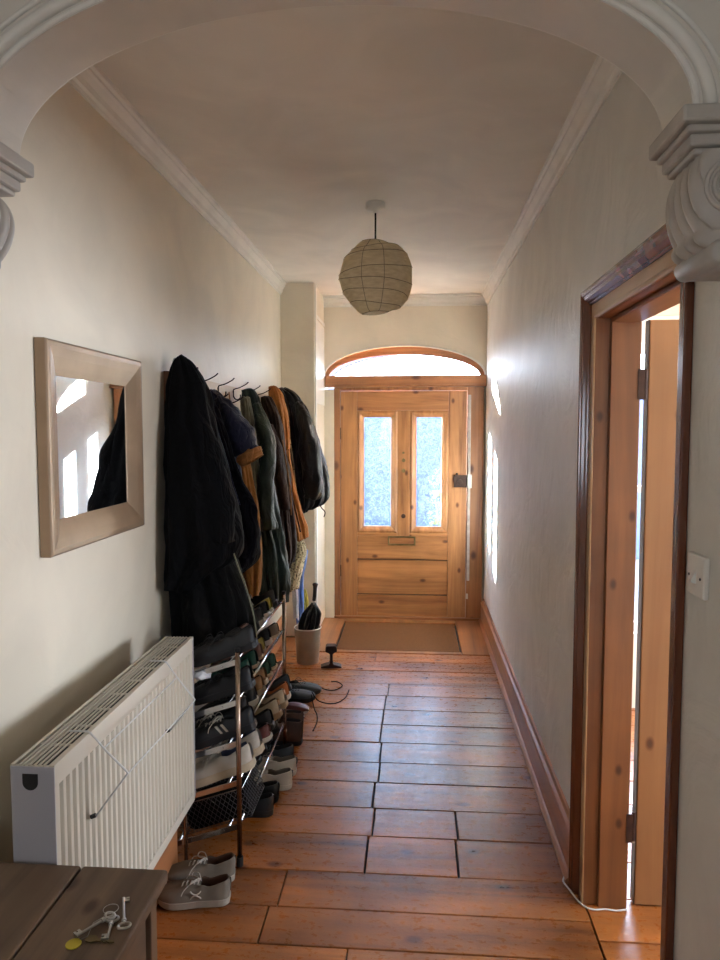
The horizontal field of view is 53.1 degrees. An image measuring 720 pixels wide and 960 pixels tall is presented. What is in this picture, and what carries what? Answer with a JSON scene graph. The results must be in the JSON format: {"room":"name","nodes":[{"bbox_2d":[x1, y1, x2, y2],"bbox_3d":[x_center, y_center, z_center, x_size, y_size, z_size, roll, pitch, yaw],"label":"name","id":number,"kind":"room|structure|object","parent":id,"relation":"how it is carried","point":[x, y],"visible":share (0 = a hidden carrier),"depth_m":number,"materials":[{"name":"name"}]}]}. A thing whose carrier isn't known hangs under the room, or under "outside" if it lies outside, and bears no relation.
{"room":"entrance hallway","nodes":[
{"label":"entrance hallway","id":0,"kind":"room"},
{"bbox_2d":[0,82,281,862],"bbox_3d":[-0.964,0.119,1.972,0.120,2.830,8.960,0,4,4],"label":"wall","id":1,"kind":"structure","parent":0,"point":[105,255],"depth_m":2.34,"materials":[{"name":"beige paint"}]},
{"bbox_2d":[0,142,33,268],"bbox_3d":[-0.820,-0.530,1.456,0.239,0.274,0.200,0,4,4],"label":"corbel bracket","id":2,"kind":"object","parent":1,"relation":"attached to","point":[14,169],"visible":1,"depth_m":1.48,"materials":[{"name":"paint"}]},
{"bbox_2d":[34,337,144,557],"bbox_3d":[-0.854,-0.111,2.351,0.036,0.613,0.698,0,4,4],"label":"wall mirror","id":3,"kind":"object","parent":1,"relation":"attached to","point":[89,421],"visible":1,"depth_m":2.27,"materials":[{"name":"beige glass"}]},
{"bbox_2d":[56,376,126,518],"bbox_3d":[-0.864,-0.111,2.351,0.001,0.433,0.518,0,4,4],"label":"mirror glass","id":4,"kind":"object","parent":3,"relation":"attached to","point":[91,427],"depth_m":2.32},
{"bbox_2d":[10,636,195,868],"bbox_3d":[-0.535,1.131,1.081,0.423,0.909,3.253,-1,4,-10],"label":"radiator","id":5,"kind":"object","parent":1,"relation":"attached to","point":[67,779],"visible":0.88,"depth_m":1.99,"materials":[{"name":"white metal"}]},
{"bbox_2d":[11,636,192,769],"bbox_3d":[-0.695,0.609,2.119,0.102,0.012,1.013,0,4,4],"label":"grille","id":6,"kind":"object","parent":5,"relation":"attached to","point":[59,749],"depth_m":1.94,"materials":[{"name":"white metal"}]},
{"bbox_2d":[69,660,195,818],"bbox_3d":[-0.625,0.720,2.060,0.150,0.240,0.557,0,4,4],"label":"rack","id":7,"kind":"object","parent":5,"relation":"attached to","point":[94,815],"visible":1,"depth_m":1.88,"materials":[{"name":"white metal"}]},
{"bbox_2d":[153,830,177,905],"bbox_3d":[-0.829,1.401,1.950,0.164,0.235,1.560,0,4,4],"label":"trim","id":8,"kind":"structure","parent":1,"relation":"attached to","point":[169,857],"depth_m":2.63,"materials":[{"name":"brown wood"}]},
{"bbox_2d":[68,64,286,294],"bbox_3d":[-0.750,-1.342,3.543,0.052,0.092,4.120,0,4,4],"label":"trim","id":9,"kind":"structure","parent":1,"relation":"attached to","point":[92,84],"depth_m":2.90,"materials":[{"name":"white paint"}]},
{"bbox_2d":[163,367,270,410],"bbox_3d":[-0.672,-0.457,4.198,0.115,0.213,2.388,0,4,4],"label":"coat rack","id":10,"kind":"object","parent":1,"relation":"attached to","point":[235,393],"visible":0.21,"depth_m":3.94,"materials":[{"name":"silver"}]},
{"bbox_2d":[163,354,243,593],"bbox_3d":[-0.652,-0.030,3.033,0.342,0.988,0.344,0,4,4],"label":"overcoat","id":11,"kind":"object","parent":10,"relation":"hanging from","point":[203,526],"visible":0.98,"depth_m":2.91,"materials":[{"name":"black fabric"}]},
{"bbox_2d":[169,553,259,646],"bbox_3d":[-0.625,0.142,3.072,0.382,1.144,0.363,0,4,-5],"label":"coat","id":12,"kind":"object","parent":10,"relation":"hanging from","point":[221,601],"visible":0.48,"depth_m":2.96,"materials":[{"name":"grey fabric"}]},
{"bbox_2d":[210,389,263,475],"bbox_3d":[-0.621,0.004,3.576,0.344,0.911,0.196,3,5,41],"label":"jacket","id":13,"kind":"object","parent":10,"relation":"hanging from","point":[241,434],"visible":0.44,"depth_m":3.46,"materials":[{"name":"fabric"}]},
{"bbox_2d":[214,402,260,572],"bbox_3d":[-0.611,0.044,3.340,0.318,0.916,0.292,0,4,4],"label":"coat","id":14,"kind":"object","parent":10,"relation":"hanging from","point":[251,553],"visible":0.28,"depth_m":3.26,"materials":[{"name":"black fabric"}]},
{"bbox_2d":[229,392,262,596],"bbox_3d":[-0.609,0.088,3.838,0.194,1.103,0.158,2,4,24],"label":"jacket","id":15,"kind":"object","parent":10,"relation":"hanging from","point":[253,575],"visible":0.25,"depth_m":3.80,"materials":[{"name":"fabric"}]},
{"bbox_2d":[240,388,290,608],"bbox_3d":[-0.531,0.103,4.142,0.287,1.253,0.332,3,5,33],"label":"raincoat","id":16,"kind":"object","parent":10,"relation":"hanging from","point":[275,569],"visible":0.59,"depth_m":4.01,"materials":[{"name":"fabric"}]},
{"bbox_2d":[261,396,296,567],"bbox_3d":[-0.513,0.020,4.543,0.230,1.098,0.327,0,4,4],"label":"coat","id":17,"kind":"object","parent":10,"relation":"hanging from","point":[282,478],"visible":0.62,"depth_m":4.48,"materials":[{"name":"fabric"}]},
{"bbox_2d":[268,385,308,541],"bbox_3d":[-0.485,-0.108,4.883,0.244,1.053,0.279,0,4,7],"label":"jacket","id":18,"kind":"object","parent":10,"relation":"hanging from","point":[302,531],"visible":0.52,"depth_m":4.82,"materials":[{"name":"fabric"}]},
{"bbox_2d":[268,385,289,450],"bbox_3d":[-0.539,-0.407,4.817,0.147,0.447,0.178,0,4,4],"label":"hood","id":19,"kind":"object","parent":18,"relation":"attached to","point":[276,394],"depth_m":4.77,"materials":[{"name":"orange fabric"}]},
{"bbox_2d":[289,439,306,591],"bbox_3d":[-0.457,0.106,5.068,0.167,1.360,0.176,4,5,44],"label":"floral bag","id":20,"kind":"object","parent":10,"relation":"hanging from","point":[296,569],"visible":0.59,"depth_m":5.04,"materials":[{"name":"fabric"}]},
{"bbox_2d":[292,550,307,624],"bbox_3d":[-0.474,0.224,5.216,0.185,1.678,0.173,0,4,4],"label":"bag","id":21,"kind":"object","parent":10,"relation":"hanging from","point":[298,594],"visible":0.47,"depth_m":5.22,"materials":[{"name":"fabric"}]},
{"bbox_2d":[279,387,329,516],"bbox_3d":[-0.408,-0.206,5.223,0.372,0.934,0.472,0,4,4],"label":"puffer jacket","id":22,"kind":"object","parent":10,"relation":"hanging from","point":[310,465],"visible":0.84,"depth_m":5.06,"materials":[{"name":"black fabric"}]},
{"bbox_2d":[195,615,281,752],"bbox_3d":[-0.761,1.304,3.727,0.030,0.185,4.120,0,4,4],"label":"baseboard","id":23,"kind":"structure","parent":1,"relation":"attached to","point":[279,642],"depth_m":5.37,"materials":[{"name":"brown wood"}]},
{"bbox_2d":[280,282,324,635],"bbox_3d":[-0.454,-0.162,6.045,0.275,2.790,0.740,0,4,4],"label":"wall pier","id":24,"kind":"object","parent":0,"point":[301,304],"visible":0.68,"depth_m":5.64,"materials":[{"name":"beige paint"}]},
{"bbox_2d":[97,5,596,294],"bbox_3d":[-0.061,-1.322,1.874,1.920,0.100,9.100,0,4,4],"label":"ceiling","id":25,"kind":"structure","parent":0,"point":[294,120],"depth_m":2.66,"materials":[{"name":"paint"}]},
{"bbox_2d":[338,200,411,314],"bbox_3d":[0.078,-1.117,3.647,0.376,0.555,0.373,3,5,37],"label":"pendant lamp","id":26,"kind":"object","parent":25,"relation":"hanging from","point":[375,276],"visible":1,"depth_m":3.52,"materials":[{"name":"beige paper"}]},
{"bbox_2d":[0,0,719,153],"bbox_3d":[-0.116,-0.950,1.376,1.650,0.575,0.150,0,4,4],"label":"archway","id":27,"kind":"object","parent":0,"point":[104,28],"depth_m":1.39,"materials":[{"name":"paint"}]},
{"bbox_2d":[0,0,719,154],"bbox_3d":[-0.066,-0.836,1.376,1.442,0.349,0.169,0,4,4],"label":"trim","id":28,"kind":"structure","parent":27,"relation":"attached to","point":[666,21],"depth_m":1.26,"materials":[{"name":"white paint"}]},
{"bbox_2d":[278,618,489,655],"bbox_3d":[0.211,1.259,5.823,1.650,0.024,0.956,0,4,4],"label":"floor","id":29,"kind":"structure","parent":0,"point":[472,642],"depth_m":5.76,"materials":[{"name":"brown wood"}]},
{"bbox_2d":[324,305,486,617],"bbox_3d":[0.391,-0.181,6.311,1.420,2.790,0.200,0,4,4],"label":"wall","id":30,"kind":"structure","parent":0,"point":[463,329],"depth_m":6.15,"materials":[{"name":"beige paint"}]},
{"bbox_2d":[340,391,466,616],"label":"door","id":31,"kind":"structure","parent":30,"relation":"in","point":[404,453],"depth_m":6.27,"materials":[{"name":"brown wood"}]},
{"bbox_2d":[323,293,485,306],"bbox_3d":[0.376,-1.518,6.093,1.390,0.092,0.052,0,4,4],"label":"trim","id":32,"kind":"structure","parent":30,"relation":"attached to","point":[461,299],"depth_m":6.07,"materials":[{"name":"white paint"}]},
{"bbox_2d":[325,347,484,375],"bbox_3d":[0.382,-1.018,6.206,1.370,0.250,0.075,0,4,4],"label":"window","id":33,"kind":"structure","parent":30,"relation":"in","point":[390,350],"depth_m":6.17,"materials":[{"name":"brown wood"}]},
{"bbox_2d":[324,345,486,375],"bbox_3d":[0.378,-1.021,6.151,1.396,0.266,0.018,0,4,4],"label":"trim","id":34,"kind":"structure","parent":30,"relation":"attached to","point":[387,346],"depth_m":6.13,"materials":[{"name":"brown pine wood"}]},
{"bbox_2d":[325,375,486,387],"bbox_3d":[0.389,-0.847,6.205,1.375,0.097,0.160,0,4,4],"label":"trim","id":35,"kind":"structure","parent":30,"relation":"attached to","point":[388,380],"depth_m":6.13,"materials":[{"name":"brown wood"}]},
{"bbox_2d":[334,615,480,620],"bbox_3d":[0.427,1.214,6.354,1.300,0.042,0.140,0,4,4],"label":"trim","id":36,"kind":"structure","parent":30,"relation":"attached to","point":[335,616],"depth_m":6.29,"materials":[{"name":"brown wood"}]},
{"bbox_2d":[334,387,483,617],"bbox_3d":[0.419,0.207,6.280,1.284,2.020,0.150,0,4,4],"label":"trim","id":37,"kind":"structure","parent":30,"relation":"attached to","point":[475,395],"depth_m":6.22,"materials":[{"name":"brown wood"}]},
{"bbox_2d":[156,623,661,959],"bbox_3d":[1.441,1.552,1.907,4.800,0.061,9.000,0,4,4],"label":"floor","id":38,"kind":"structure","parent":0,"point":[410,824],"depth_m":2.85,"materials":[{"name":"brown"}]},
{"bbox_2d":[0,862,167,959],"bbox_3d":[-0.712,1.232,1.169,0.505,0.680,0.948,0,4,4],"label":"table","id":39,"kind":"object","parent":38,"relation":"on","point":[42,906],"visible":1,"depth_m":1.48,"materials":[{"name":"brown wood"}]},
{"bbox_2d":[65,904,119,949],"bbox_3d":[-0.508,0.869,1.407,0.089,0.012,0.124,0,4,4],"label":"bunch","id":40,"kind":"object","parent":39,"relation":"on","point":[74,943],"visible":1,"depth_m":1.38,"materials":[{"name":"silver metal"}]},
{"bbox_2d":[117,897,131,929],"bbox_3d":[-0.468,0.867,1.445,0.028,0.009,0.098,-1,4,-11],"label":"key","id":41,"kind":"object","parent":39,"relation":"on","point":[124,899],"visible":1,"depth_m":1.42,"materials":[{"name":"silver metal"}]},
{"bbox_2d":[157,871,230,910],"bbox_3d":[-0.583,1.431,2.526,0.260,0.094,0.102,0,4,-3],"label":"shoe","id":42,"kind":"object","parent":38,"relation":"on","point":[202,892],"visible":0.88,"depth_m":2.50,"materials":[{"name":"fabric"}]},
{"bbox_2d":[167,851,235,882],"bbox_3d":[-0.587,1.423,2.646,0.260,0.094,0.102,0,4,-7],"label":"shoe","id":43,"kind":"object","parent":38,"relation":"on","point":[209,866],"visible":0.83,"depth_m":2.63,"materials":[{"name":"fabric"}]},
{"bbox_2d":[177,591,286,866],"bbox_3d":[-0.557,1.011,3.194,0.300,0.842,0.975,0,4,4],"label":"shoe rack","id":44,"kind":"object","parent":38,"relation":"on","point":[237,783],"visible":0.52,"depth_m":2.73,"materials":[{"name":"silver"}]},
{"bbox_2d":[194,667,211,679],"bbox_3d":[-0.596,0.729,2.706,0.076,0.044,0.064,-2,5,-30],"label":"shoe","id":45,"kind":"object","parent":44,"relation":"on","point":[201,675],"visible":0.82,"depth_m":2.69,"materials":[{"name":"grey"}]},
{"bbox_2d":[177,824,236,846],"bbox_3d":[-0.593,1.354,2.743,0.275,0.112,0.010,0,4,4],"label":"shelf","id":46,"kind":"object","parent":44,"relation":"attached to","point":[227,829],"depth_m":2.74,"materials":[{"name":"silver metal"}]},
{"bbox_2d":[194,666,234,687],"bbox_3d":[-0.604,0.820,2.875,0.280,0.156,0.102,0,4,-1],"label":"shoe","id":47,"kind":"object","parent":44,"relation":"on","point":[232,669],"visible":0.18,"depth_m":2.87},
{"bbox_2d":[194,700,235,717],"bbox_3d":[-0.593,0.875,2.710,0.275,0.112,0.010,0,4,4],"label":"shelf","id":48,"kind":"object","parent":44,"relation":"attached to","point":[230,704],"depth_m":2.70,"materials":[{"name":"silver metal"}]},
{"bbox_2d":[195,659,234,673],"bbox_3d":[-0.593,0.721,2.699,0.275,0.112,0.010,0,4,4],"label":"shelf","id":49,"kind":"object","parent":44,"relation":"attached to","point":[221,666],"depth_m":2.69,"materials":[{"name":"silver metal"}]},
{"bbox_2d":[195,741,235,758],"bbox_3d":[-0.593,1.032,2.720,0.275,0.112,0.010,0,4,4],"label":"shelf","id":50,"kind":"object","parent":44,"relation":"attached to","point":[223,747],"depth_m":2.71,"materials":[{"name":"silver metal"}]},
{"bbox_2d":[195,780,236,797],"bbox_3d":[-0.593,1.185,2.731,0.275,0.112,0.010,0,4,4],"label":"shelf","id":51,"kind":"object","parent":44,"relation":"attached to","point":[211,790],"depth_m":2.72,"materials":[{"name":"silver metal"}]},
{"bbox_2d":[193,627,241,650],"bbox_3d":[-0.593,0.662,2.862,0.280,0.156,0.102,0,4,-2],"label":"shoe","id":52,"kind":"object","parent":44,"relation":"on","point":[236,629],"visible":0.25,"depth_m":2.85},
{"bbox_2d":[195,706,241,728],"bbox_3d":[-0.599,0.974,2.893,0.280,0.156,0.102,0,4,2],"label":"shoe","id":53,"kind":"object","parent":44,"relation":"on","point":[202,721],"visible":0.25,"depth_m":2.88,"materials":[{"name":"leather"}]},
{"bbox_2d":[195,695,248,720],"bbox_3d":[-0.597,0.973,3.001,0.279,0.149,0.102,0,4,-2],"label":"shoe","id":54,"kind":"object","parent":44,"relation":"on","point":[244,701],"visible":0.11,"depth_m":2.98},
{"bbox_2d":[180,764,264,835],"bbox_3d":[-0.560,1.269,2.893,0.309,0.202,0.239,0,4,4],"label":"wire basket","id":55,"kind":"object","parent":44,"relation":"on","point":[256,767],"visible":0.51,"depth_m":2.78,"materials":[{"name":"grey"}]},
{"bbox_2d":[188,776,258,828],"bbox_3d":[-0.551,1.289,2.893,0.272,0.149,0.220,0,4,4],"label":"scarf","id":56,"kind":"object","parent":55,"relation":"in","point":[243,778],"visible":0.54,"depth_m":2.80,"materials":[{"name":"black fabric"}]},
{"bbox_2d":[194,665,255,705],"bbox_3d":[-0.540,0.785,2.774,0.280,0.156,0.102,1,4,8],"label":"shoe","id":57,"kind":"object","parent":44,"relation":"on","point":[223,686],"visible":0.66,"depth_m":2.73,"materials":[{"name":"leather"}]},
{"bbox_2d":[195,741,255,788],"bbox_3d":[-0.552,1.094,2.780,0.300,0.172,0.107,0,4,2],"label":"shoe","id":58,"kind":"object","parent":44,"relation":"on","point":[222,765],"visible":0.67,"depth_m":2.74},
{"bbox_2d":[197,658,253,682],"bbox_3d":[-0.572,0.808,3.014,0.258,0.141,0.088,1,4,9],"label":"shoe","id":59,"kind":"object","parent":44,"relation":"on","point":[246,661],"visible":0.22,"depth_m":2.99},
{"bbox_2d":[193,624,258,667],"bbox_3d":[-0.528,0.627,2.744,0.280,0.156,0.102,0,4,1],"label":"shoe","id":60,"kind":"object","parent":44,"relation":"on","point":[218,649],"visible":0.79,"depth_m":2.71,"materials":[{"name":"leather"}]},
{"bbox_2d":[195,705,256,749],"bbox_3d":[-0.535,0.941,2.759,0.280,0.156,0.102,0,4,-2],"label":"shoe","id":61,"kind":"object","parent":44,"relation":"on","point":[219,730],"visible":0.7,"depth_m":2.73,"materials":[{"name":"leather"}]},
{"bbox_2d":[196,764,257,790],"bbox_3d":[-0.586,1.282,3.151,0.280,0.156,0.102,0,4,3],"label":"shoe","id":62,"kind":"object","parent":44,"relation":"on","point":[245,773],"visible":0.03,"depth_m":3.11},
{"bbox_2d":[198,686,258,710],"bbox_3d":[-0.577,0.962,3.115,0.279,0.149,0.102,0,4,-2],"label":"shoe","id":63,"kind":"object","parent":44,"relation":"on","point":[252,696],"visible":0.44,"depth_m":3.09,"materials":[{"name":"leather"}]},
{"bbox_2d":[195,728,264,763],"bbox_3d":[-0.535,1.082,2.909,0.300,0.172,0.107,0,4,7],"label":"shoe","id":64,"kind":"object","parent":44,"relation":"on","point":[254,737],"visible":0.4,"depth_m":2.87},
{"bbox_2d":[209,675,265,702],"bbox_3d":[-0.559,0.948,3.248,0.271,0.148,0.102,1,4,13],"label":"shoe","id":65,"kind":"object","parent":44,"relation":"on","point":[260,686],"visible":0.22,"depth_m":3.21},
{"bbox_2d":[210,643,264,666],"bbox_3d":[-0.557,0.796,3.247,0.258,0.135,0.090,1,4,9],"label":"shoe","id":66,"kind":"object","parent":44,"relation":"on","point":[259,649],"visible":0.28,"depth_m":3.21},
{"bbox_2d":[217,649,259,668],"bbox_3d":[-0.562,0.800,3.130,0.258,0.141,0.088,1,4,9],"label":"shoe","id":67,"kind":"object","parent":44,"relation":"on","point":[252,654],"visible":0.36,"depth_m":3.09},
{"bbox_2d":[212,722,272,745],"bbox_3d":[-0.499,1.080,3.017,0.269,0.136,0.095,0,4,5],"label":"shoe","id":68,"kind":"object","parent":44,"relation":"on","point":[265,728],"visible":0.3,"depth_m":2.98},
{"bbox_2d":[255,607,264,625],"bbox_3d":[-0.563,0.640,3.220,0.279,0.149,0.102,0,4,2],"label":"shoe","id":69,"kind":"object","parent":44,"relation":"on","point":[259,612],"visible":0.17,"depth_m":3.19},
{"bbox_2d":[255,667,268,684],"bbox_3d":[-0.561,0.944,3.370,0.271,0.148,0.102,1,4,15],"label":"shoe","id":70,"kind":"object","parent":44,"relation":"on","point":[262,671],"visible":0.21,"depth_m":3.33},
{"bbox_2d":[254,601,270,618],"bbox_3d":[-0.553,0.631,3.354,0.279,0.149,0.102,1,4,10],"label":"shoe","id":71,"kind":"object","parent":44,"relation":"on","point":[264,605],"visible":0.21,"depth_m":3.31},
{"bbox_2d":[253,660,272,676],"bbox_3d":[-0.550,0.937,3.492,0.258,0.141,0.088,1,4,10],"label":"shoe","id":72,"kind":"object","parent":44,"relation":"on","point":[266,664],"visible":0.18,"depth_m":3.45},
{"bbox_2d":[249,589,277,606],"bbox_3d":[-0.545,0.615,3.571,0.280,0.156,0.102,0,4,3],"label":"shoe","id":73,"kind":"object","parent":44,"relation":"on","point":[270,593],"visible":0.38,"depth_m":3.54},
{"bbox_2d":[255,708,275,730],"bbox_3d":[-0.507,1.069,3.134,0.280,0.156,0.102,0,4,5],"label":"shoe","id":74,"kind":"object","parent":44,"relation":"on","point":[266,715],"visible":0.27,"depth_m":3.10,"materials":[{"name":"leather"}]},
{"bbox_2d":[258,628,272,645],"bbox_3d":[-0.560,0.782,3.478,0.279,0.149,0.102,1,4,8],"label":"shoe","id":75,"kind":"object","parent":44,"relation":"on","point":[265,633],"visible":0.24,"depth_m":3.43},
{"bbox_2d":[252,698,282,719],"bbox_3d":[-0.484,1.055,3.262,0.271,0.153,0.102,1,4,10],"label":"shoe","id":76,"kind":"object","parent":44,"relation":"on","point":[273,704],"visible":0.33,"depth_m":3.22,"materials":[{"name":"leather"}]},
{"bbox_2d":[259,653,277,669],"bbox_3d":[-0.539,0.929,3.591,0.258,0.141,0.088,0,4,3],"label":"shoe","id":77,"kind":"object","parent":44,"relation":"on","point":[271,658],"visible":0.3,"depth_m":3.56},
{"bbox_2d":[255,688,288,708],"bbox_3d":[-0.469,1.045,3.378,0.271,0.153,0.102,1,4,11],"label":"shoe","id":78,"kind":"object","parent":44,"relation":"on","point":[280,693],"visible":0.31,"depth_m":3.34,"materials":[{"name":"leather"}]},
{"bbox_2d":[267,622,279,638],"bbox_3d":[-0.520,0.771,3.571,0.248,0.130,0.090,0,4,-1],"label":"shoe","id":79,"kind":"object","parent":44,"relation":"on","point":[274,628],"visible":0.25,"depth_m":3.54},
{"bbox_2d":[262,681,290,699],"bbox_3d":[-0.467,1.043,3.464,0.271,0.149,0.102,0,4,6],"label":"shoe","id":80,"kind":"object","parent":44,"relation":"on","point":[284,684],"visible":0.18,"depth_m":3.44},
{"bbox_2d":[265,674,291,690],"bbox_3d":[-0.479,1.041,3.588,0.280,0.153,0.102,0,4,0],"label":"shoe","id":81,"kind":"object","parent":44,"relation":"on","point":[285,677],"visible":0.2,"depth_m":3.56,"materials":[{"name":"leather"}]},
{"bbox_2d":[244,792,274,817],"bbox_3d":[-0.514,1.392,3.109,0.290,0.092,0.103,0,4,1],"label":"shoe","id":82,"kind":"object","parent":38,"relation":"on","point":[264,808],"visible":0.32,"depth_m":3.08,"materials":[{"name":"leather"}]},
{"bbox_2d":[255,780,279,802],"bbox_3d":[-0.505,1.384,3.226,0.290,0.092,0.102,0,4,4],"label":"shoe","id":83,"kind":"object","parent":38,"relation":"on","point":[272,786],"visible":0.23,"depth_m":3.19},
{"bbox_2d":[254,765,292,790],"bbox_3d":[-0.455,1.376,3.338,0.292,0.092,0.102,0,4,1],"label":"shoe","id":84,"kind":"object","parent":38,"relation":"on","point":[284,776],"visible":0.41,"depth_m":3.31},
{"bbox_2d":[258,752,297,775],"bbox_3d":[-0.447,1.367,3.474,0.292,0.092,0.103,0,4,3],"label":"shoe","id":85,"kind":"object","parent":38,"relation":"on","point":[275,762],"visible":0.54,"depth_m":3.44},
{"bbox_2d":[264,743,293,757],"bbox_3d":[-0.475,1.359,3.604,0.290,0.089,0.102,0,4,-1],"label":"shoe","id":86,"kind":"object","parent":38,"relation":"on","point":[287,749],"visible":0.43,"depth_m":3.58,"materials":[{"name":"fabric"}]},
{"bbox_2d":[269,718,302,745],"bbox_3d":[-0.439,1.324,3.816,0.280,0.130,0.095,1,4,9],"label":"shoe","id":87,"kind":"object","parent":38,"relation":"on","point":[294,726],"visible":0.46,"depth_m":3.77,"materials":[{"name":"leather"}]},
{"bbox_2d":[278,710,303,722],"bbox_3d":[-0.447,1.317,3.918,0.280,0.130,0.095,0,4,1],"label":"shoe","id":88,"kind":"object","parent":38,"relation":"on","point":[297,714],"visible":0.23,"depth_m":3.89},
{"bbox_2d":[282,702,309,713],"bbox_3d":[-0.432,1.328,4.221,0.280,0.067,0.095,0,4,7],"label":"shoe","id":89,"kind":"object","parent":38,"relation":"on","point":[305,708],"visible":0.44,"depth_m":4.18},
{"bbox_2d":[288,685,315,702],"bbox_3d":[-0.413,1.304,4.409,0.290,0.089,0.103,0,4,3],"label":"shoe","id":90,"kind":"object","parent":38,"relation":"on","point":[297,695],"visible":0.56,"depth_m":4.37,"materials":[{"name":"leather"}]},
{"bbox_2d":[290,678,321,694],"bbox_3d":[-0.383,1.295,4.535,0.290,0.089,0.103,1,4,7],"label":"shoe","id":91,"kind":"object","parent":38,"relation":"on","point":[313,687],"visible":0.56,"depth_m":4.50,"materials":[{"name":"leather"}]},
{"bbox_2d":[294,625,320,664],"bbox_3d":[-0.372,1.171,5.136,0.198,0.256,0.198,0,4,4],"label":"bin","id":92,"kind":"object","parent":38,"relation":"on","point":[307,642],"visible":0.83,"depth_m":5.06,"materials":[{"name":"beige plastic"}]},
{"bbox_2d":[298,583,320,629],"bbox_3d":[-0.357,1.004,5.123,0.172,0.555,0.155,0,4,4],"label":"umbrella","id":93,"kind":"object","parent":92,"relation":"in","point":[310,619],"visible":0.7,"depth_m":5.09,"materials":[{"name":"black fabric"}]},
{"bbox_2d":[321,643,341,667],"bbox_3d":[-0.201,1.226,5.031,0.144,0.155,0.070,0,4,-3],"label":"doorstop","id":94,"kind":"object","parent":38,"relation":"on","point":[331,648],"visible":1,"depth_m":5.00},
{"bbox_2d":[337,622,459,651],"bbox_3d":[0.311,1.261,5.794,0.925,0.020,0.780,0,4,4],"label":"doormat","id":95,"kind":"object","parent":38,"relation":"on","point":[355,635],"visible":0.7,"depth_m":5.75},
{"bbox_2d":[562,877,626,911],"bbox_3d":[0.800,1.472,2.536,0.098,0.006,0.249,-4,5,-43],"label":"cable","id":96,"kind":"object","parent":38,"relation":"on","point":[568,888],"visible":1,"depth_m":2.48,"materials":[{"name":"white plastic"}]},
{"bbox_2d":[483,72,719,959],"bbox_3d":[0.809,0.129,1.837,0.135,2.830,8.960,0,4,4],"label":"wall","id":97,"kind":"structure","parent":0,"point":[609,198],"depth_m":2.78,"materials":[{"name":"beige paint"}]},
{"bbox_2d":[478,599,569,882],"bbox_3d":[0.909,1.248,4.428,0.045,0.200,3.625,0,4,4],"label":"baseboard","id":98,"kind":"structure","parent":97,"relation":"attached to","point":[553,804],"depth_m":3.47,"materials":[{"name":"brown wood"}]},
{"bbox_2d":[482,55,621,304],"bbox_3d":[0.866,-1.354,3.721,0.052,0.092,4.720,0,4,4],"label":"trim","id":99,"kind":"structure","parent":97,"relation":"attached to","point":[603,75],"depth_m":2.86,"materials":[{"name":"white paint"}]},
{"bbox_2d":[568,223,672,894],"bbox_3d":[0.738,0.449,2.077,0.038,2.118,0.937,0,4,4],"label":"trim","id":100,"kind":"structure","parent":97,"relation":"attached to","point":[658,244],"depth_m":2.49,"materials":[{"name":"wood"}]},
{"bbox_2d":[579,249,676,908],"bbox_3d":[0.820,0.500,2.047,0.145,2.020,0.852,0,4,4],"label":"trim","id":101,"kind":"structure","parent":97,"relation":"attached to","point":[618,344],"depth_m":2.43,"materials":[{"name":"brown wood"}]},
{"bbox_2d":[599,272,679,321],"bbox_3d":[0.819,-0.524,1.976,0.143,0.068,0.852,0,4,4],"label":"trim","id":102,"kind":"structure","parent":97,"relation":"attached to","point":[664,294],"depth_m":2.03,"materials":[{"name":"brown wood"}]},
{"bbox_2d":[626,319,678,905],"bbox_3d":[1.279,0.475,2.421,0.732,2.006,0.064,0,4,4],"label":"door","id":103,"kind":"structure","parent":97,"relation":"in","point":[657,382],"depth_m":2.43,"materials":[{"name":"brown wood"}]},
{"bbox_2d":[660,282,694,959],"bbox_3d":[0.714,0.479,1.637,0.020,2.118,0.044,0,4,4],"label":"trim","id":104,"kind":"structure","parent":97,"relation":"attached to","point":[686,312],"depth_m":1.61,"materials":[{"name":"wood"}]},
{"bbox_2d":[649,103,719,282],"bbox_3d":[0.637,-0.522,1.345,0.139,0.274,0.200,0,4,4],"label":"corbel bracket","id":105,"kind":"object","parent":97,"relation":"attached to","point":[687,149],"visible":1,"depth_m":1.28,"materials":[{"name":"paint"}]},
{"bbox_2d":[687,551,709,600],"bbox_3d":[0.704,0.200,1.513,0.024,0.088,0.090,0,4,4],"label":"light switch","id":106,"kind":"object","parent":97,"relation":"attached to","point":[698,571],"visible":1,"depth_m":1.49,"materials":[{"name":"beige plastic"}]},
{"bbox_2d":[632,303,679,707],"bbox_3d":[2.503,-0.037,4.229,2.850,2.830,0.200,0,4,4],"label":"wall","id":107,"kind":"structure","parent":0,"point":[652,317],"depth_m":4.27,"materials":[{"name":"beige paint"}]},
{"bbox_2d":[634,344,644,629],"bbox_3d":[2.055,0.056,4.270,1.550,1.700,0.060,0,4,4],"label":"window","id":108,"kind":"structure","parent":107,"relation":"in","point":[642,345],"depth_m":4.27,"materials":[{"name":"white paint"}]},
{"bbox_2d":[654,305,679,315],"bbox_3d":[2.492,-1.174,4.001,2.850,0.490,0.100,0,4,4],"label":"ceiling","id":109,"kind":"structure","parent":107,"relation":"attached to","point":[673,311],"depth_m":4.09,"materials":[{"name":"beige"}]},
{"label":"outside","id":110,"kind":"structure","parent":0,"visible":0},
{"bbox_2d":[634,560,638,619],"bbox_3d":[2.155,0.804,15.197,26.000,0.100,17.550,0,4,4],"label":"ground","id":111,"kind":"structure","parent":110,"point":[637,561],"depth_m":8.14,"materials":[{"name":"grey"}]},
{"bbox_2d":[327,388,642,559],"bbox_3d":[0.783,-0.085,10.289,10.000,2.450,0.200,0,4,4],"label":"wall","id":112,"kind":"structure","parent":111,"relation":"on","point":[641,401],"depth_m":9.96,"materials":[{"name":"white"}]},
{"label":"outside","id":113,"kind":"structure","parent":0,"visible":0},
{"bbox_2d":[330,355,396,375],"bbox_3d":[0.642,-1.263,7.026,1.900,0.650,0.150,0,4,4],"label":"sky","id":114,"kind":"structure","parent":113,"point":[346,365],"depth_m":7.04,"materials":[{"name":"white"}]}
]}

